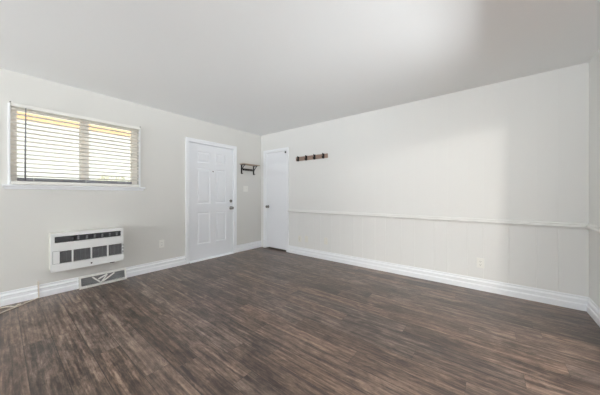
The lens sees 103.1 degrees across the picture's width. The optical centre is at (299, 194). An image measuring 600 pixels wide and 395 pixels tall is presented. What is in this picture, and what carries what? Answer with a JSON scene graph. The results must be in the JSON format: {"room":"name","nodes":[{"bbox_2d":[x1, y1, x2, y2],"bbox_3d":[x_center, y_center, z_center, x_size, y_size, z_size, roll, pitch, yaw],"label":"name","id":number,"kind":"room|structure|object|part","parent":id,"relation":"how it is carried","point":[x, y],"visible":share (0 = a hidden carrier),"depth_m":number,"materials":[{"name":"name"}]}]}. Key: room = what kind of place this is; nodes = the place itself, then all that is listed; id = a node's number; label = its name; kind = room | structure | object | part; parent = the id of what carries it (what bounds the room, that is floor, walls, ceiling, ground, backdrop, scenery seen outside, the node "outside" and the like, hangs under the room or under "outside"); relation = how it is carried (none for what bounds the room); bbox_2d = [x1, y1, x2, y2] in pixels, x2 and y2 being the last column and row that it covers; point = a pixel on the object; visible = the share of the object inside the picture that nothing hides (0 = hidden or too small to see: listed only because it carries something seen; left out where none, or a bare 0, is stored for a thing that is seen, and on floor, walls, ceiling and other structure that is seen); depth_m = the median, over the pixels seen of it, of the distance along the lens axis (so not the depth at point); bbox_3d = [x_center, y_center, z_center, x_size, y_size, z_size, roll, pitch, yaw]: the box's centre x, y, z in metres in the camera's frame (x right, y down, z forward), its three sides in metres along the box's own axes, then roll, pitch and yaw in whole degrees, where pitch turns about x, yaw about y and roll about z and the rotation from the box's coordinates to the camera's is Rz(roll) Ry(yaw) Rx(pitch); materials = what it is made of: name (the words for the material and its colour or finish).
{"room":"empty living room","nodes":[
{"label":"empty living room","id":0,"kind":"room"},
{"bbox_2d":[0,68,260,292],"bbox_3d":[-3.636,-0.080,1.812,0.140,2.430,9.080,0,0,38],"label":"wall","id":1,"kind":"structure","parent":0,"point":[151,215],"depth_m":3.20,"materials":[{"name":"white paint"}]},
{"bbox_2d":[17,111,129,137],"bbox_3d":[-3.962,-1.225,2.707,1.480,0.200,10.200,0,0,38],"label":"porch roof","id":2,"kind":"structure","parent":1,"relation":"attached to","point":[18,116],"depth_m":3.90,"materials":[{"name":"beige paint"}]},
{"bbox_2d":[10,107,136,186],"bbox_3d":[-2.724,-0.520,2.986,0.072,0.820,1.157,0,0,38],"label":"window","id":3,"kind":"structure","parent":1,"relation":"in","point":[12,178],"depth_m":2.95,"materials":[{"name":"white plastic"}]},
{"bbox_2d":[9,101,139,186],"bbox_3d":[-2.622,-0.535,2.902,0.072,0.848,1.170,0,0,38],"label":"window blind","id":4,"kind":"object","parent":3,"relation":"attached to","point":[16,105],"visible":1,"depth_m":2.77,"materials":[{"name":"white plastic"}]},
{"bbox_3d":[-2.886,-0.526,2.580,0.055,0.782,0.002,0,0,38],"label":"ladder cord","id":5,"kind":"part","parent":4,"relation":"part of","materials":[{"name":"white fabric"}]},
{"bbox_3d":[-2.628,-0.129,2.907,0.042,0.036,1.150,0,0,38],"label":"rail","id":6,"kind":"part","parent":4,"relation":"part of","materials":[{"name":"white plastic"}]},
{"bbox_3d":[-2.628,-0.935,2.907,0.054,0.036,1.150,0,0,38],"label":"head rail","id":7,"kind":"part","parent":4,"relation":"part of","materials":[{"name":"white plastic"}]},
{"bbox_3d":[-2.621,-0.526,2.915,0.055,0.782,0.002,0,0,38],"label":"ladder cord","id":8,"kind":"part","parent":4,"relation":"part of","materials":[{"name":"white fabric"}]},
{"bbox_2d":[2,184,145,190],"bbox_3d":[-2.658,-0.085,2.946,0.100,0.050,1.287,0,0,38],"label":"trim","id":9,"kind":"structure","parent":1,"relation":"attached to","point":[6,186],"depth_m":2.80,"materials":[{"name":"white paint"}]},
{"bbox_2d":[8,103,139,186],"bbox_3d":[-2.654,-0.533,2.932,0.014,0.846,1.198,0,0,38],"label":"trim","id":10,"kind":"structure","parent":1,"relation":"attached to","point":[8,103],"depth_m":2.47,"materials":[{"name":"white paint"}]},
{"bbox_2d":[49,227,122,272],"bbox_3d":[-2.565,0.640,2.888,0.206,0.430,0.652,0,0,38],"label":"air conditioner","id":11,"kind":"object","parent":1,"relation":"attached to","point":[68,250],"visible":1,"depth_m":2.80,"materials":[{"name":"white"}]},
{"bbox_2d":[60,244,121,262],"bbox_3d":[-2.486,0.692,2.861,0.014,0.138,0.566,0,0,38],"label":"grille","id":12,"kind":"object","parent":11,"relation":"attached to","point":[88,253],"depth_m":2.84,"materials":[{"name":"grey"}]},
{"bbox_2d":[0,256,185,306],"bbox_3d":[-4.090,1.065,1.109,0.020,0.139,7.133,0,0,38],"label":"baseboard","id":13,"kind":"structure","parent":1,"relation":"attached to","point":[28,293],"depth_m":2.76,"materials":[{"name":"white paint"}]},
{"bbox_2d":[79,268,126,289],"bbox_3d":[-2.510,1.063,3.051,0.056,0.141,0.476,0,0,38],"label":"air vent","id":14,"kind":"object","parent":1,"relation":"attached to","point":[92,280],"visible":1,"depth_m":3.04,"materials":[{"name":"white metal"}]},
{"bbox_2d":[159,240,163,247],"bbox_3d":[-2.108,0.743,3.627,0.009,0.117,0.072,0,0,38],"label":"wall outlet","id":15,"kind":"object","parent":1,"relation":"attached to","point":[161,242],"visible":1,"depth_m":3.62,"materials":[{"name":"white plastic"}]},
{"bbox_2d":[185,137,236,263],"bbox_3d":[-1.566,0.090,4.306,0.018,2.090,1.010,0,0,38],"label":"trim","id":16,"kind":"structure","parent":1,"relation":"attached to","point":[187,139],"depth_m":3.94,"materials":[{"name":"white paint"}]},
{"bbox_2d":[189,142,233,260],"bbox_3d":[-1.577,0.113,4.309,0.118,1.996,0.882,0,0,38],"label":"door","id":17,"kind":"structure","parent":1,"relation":"in","point":[211,207],"depth_m":4.28,"materials":[{"name":"white paint"}]},
{"bbox_2d":[189,252,233,262],"bbox_3d":[-1.616,1.125,4.346,0.170,0.020,0.882,0,0,38],"label":"trim","id":18,"kind":"structure","parent":1,"relation":"attached to","point":[211,257],"depth_m":4.25,"materials":[{"name":"white paint"}]},
{"bbox_2d":[243,186,247,191],"bbox_3d":[-1.112,-0.127,4.881,0.018,0.117,0.115,0,0,38],"label":"light switch","id":19,"kind":"object","parent":1,"relation":"attached to","point":[245,188],"visible":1,"depth_m":4.88,"materials":[{"name":"white plastic"}]},
{"bbox_2d":[237,241,261,251],"bbox_3d":[-1.049,1.065,4.959,0.020,0.139,0.653,0,0,38],"label":"baseboard","id":20,"kind":"structure","parent":1,"relation":"attached to","point":[243,247],"depth_m":4.94,"materials":[{"name":"white paint"}]},
{"bbox_2d":[240,163,259,174],"bbox_3d":[-1.026,-0.524,4.896,0.136,0.208,0.425,0,0,38],"label":"wall shelf","id":21,"kind":"object","parent":1,"relation":"attached to","point":[241,164],"visible":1,"depth_m":4.90,"materials":[{"name":"brown wood"}]},
{"bbox_2d":[0,247,599,394],"bbox_3d":[-0.286,1.195,-0.835,8.680,0.120,9.080,0,0,38],"label":"floor","id":22,"kind":"structure","parent":0,"point":[261,320],"depth_m":1.90,"materials":[{"name":"brown wood"}]},
{"bbox_2d":[0,281,38,313],"bbox_3d":[-2.971,1.044,2.311,0.271,0.182,0.671,0,0,12],"label":"power cord","id":23,"kind":"object","parent":22,"relation":"on","point":[37,281],"visible":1,"depth_m":2.42,"materials":[{"name":"beige plastic"}]},
{"bbox_2d":[0,0,599,135],"bbox_3d":[-0.286,-1.355,-0.835,8.680,0.120,9.080,0,0,38],"label":"ceiling","id":24,"kind":"structure","parent":0,"point":[257,67],"depth_m":2.10,"materials":[{"name":"white paint"}]},
{"bbox_2d":[261,62,588,296],"bbox_3d":[1.025,-0.080,3.826,4.680,2.430,0.140,0,0,38],"label":"wall","id":25,"kind":"structure","parent":0,"point":[514,149],"depth_m":2.96,"materials":[{"name":"white paint"}]},
{"bbox_2d":[265,151,285,249],"bbox_3d":[-0.505,0.110,4.938,0.587,1.990,0.099,0,0,38],"label":"door","id":26,"kind":"structure","parent":25,"relation":"in","point":[275,206],"depth_m":4.95,"materials":[{"name":"white paint"}]},
{"bbox_2d":[263,147,288,251],"bbox_3d":[-0.510,0.092,4.939,0.710,2.086,0.017,0,0,38],"label":"trim","id":27,"kind":"structure","parent":25,"relation":"attached to","point":[285,148],"depth_m":4.86,"materials":[{"name":"white paint"}]},
{"bbox_2d":[296,153,327,160],"bbox_3d":[0.187,-0.690,4.351,0.710,0.098,0.074,0,0,38],"label":"coat rack","id":28,"kind":"object","parent":25,"relation":"attached to","point":[320,156],"visible":1,"depth_m":4.34,"materials":[{"name":"brown wood"}]},
{"bbox_2d":[288,245,587,311],"bbox_3d":[1.290,1.065,3.515,3.880,0.139,0.020,0,0,38],"label":"baseboard","id":29,"kind":"structure","parent":25,"relation":"attached to","point":[572,301],"depth_m":2.94,"materials":[{"name":"white paint"}]},
{"bbox_2d":[288,209,587,229],"bbox_3d":[1.286,0.312,3.511,3.880,0.060,0.032,0,0,38],"label":"trim","id":30,"kind":"structure","parent":25,"relation":"attached to","point":[579,226],"depth_m":2.94,"materials":[{"name":"white paint"}]},
{"bbox_2d":[477,258,483,267],"bbox_3d":[2.153,0.813,2.840,0.072,0.117,0.009,0,0,38],"label":"wall outlet","id":31,"kind":"object","parent":25,"relation":"attached to","point":[480,261],"visible":1,"depth_m":2.84,"materials":[{"name":"white plastic"}]},
{"bbox_2d":[589,48,599,307],"bbox_3d":[0.146,-0.080,-1.175,0.140,2.430,9.080,0,0,38],"label":"wall","id":32,"kind":"structure","parent":0,"point":[594,64],"depth_m":2.20,"materials":[{"name":"white paint"}]},
{"bbox_2d":[585,224,599,233],"bbox_3d":[2.459,0.312,1.891,0.032,0.060,1.120,0,0,38],"label":"trim","id":33,"kind":"structure","parent":32,"relation":"attached to","point":[590,227],"depth_m":2.17,"materials":[{"name":"white paint"}]},
{"bbox_2d":[587,297,599,326],"bbox_3d":[2.463,1.065,1.887,0.020,0.139,1.120,0,0,38],"label":"baseboard","id":34,"kind":"structure","parent":32,"relation":"attached to","point":[593,310],"depth_m":2.17,"materials":[{"name":"white paint"}]},
{"label":"outside","id":35,"kind":"structure","parent":0,"visible":0},
{"bbox_3d":[-15.159,1.385,11.424,29.860,0.100,36.000,0,0,38],"label":"ground","id":36,"kind":"structure","parent":35,"visible":0},
{"bbox_2d":[17,120,129,181],"bbox_3d":[-13.600,-2.025,10.192,0.235,6.720,32.000,0,0,38],"label":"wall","id":37,"kind":"structure","parent":36,"relation":"on","point":[20,121],"depth_m":12.11,"materials":[{"name":"white"}]},
{"bbox_2d":[95,174,129,181],"bbox_3d":[-8.140,0.236,10.213,2.076,2.212,2.049,0,0,38],"label":"shrub","id":38,"kind":"object","parent":36,"relation":"on","point":[101,177],"visible":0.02,"depth_m":10.12,"materials":[{"name":"plant"}]}
]}

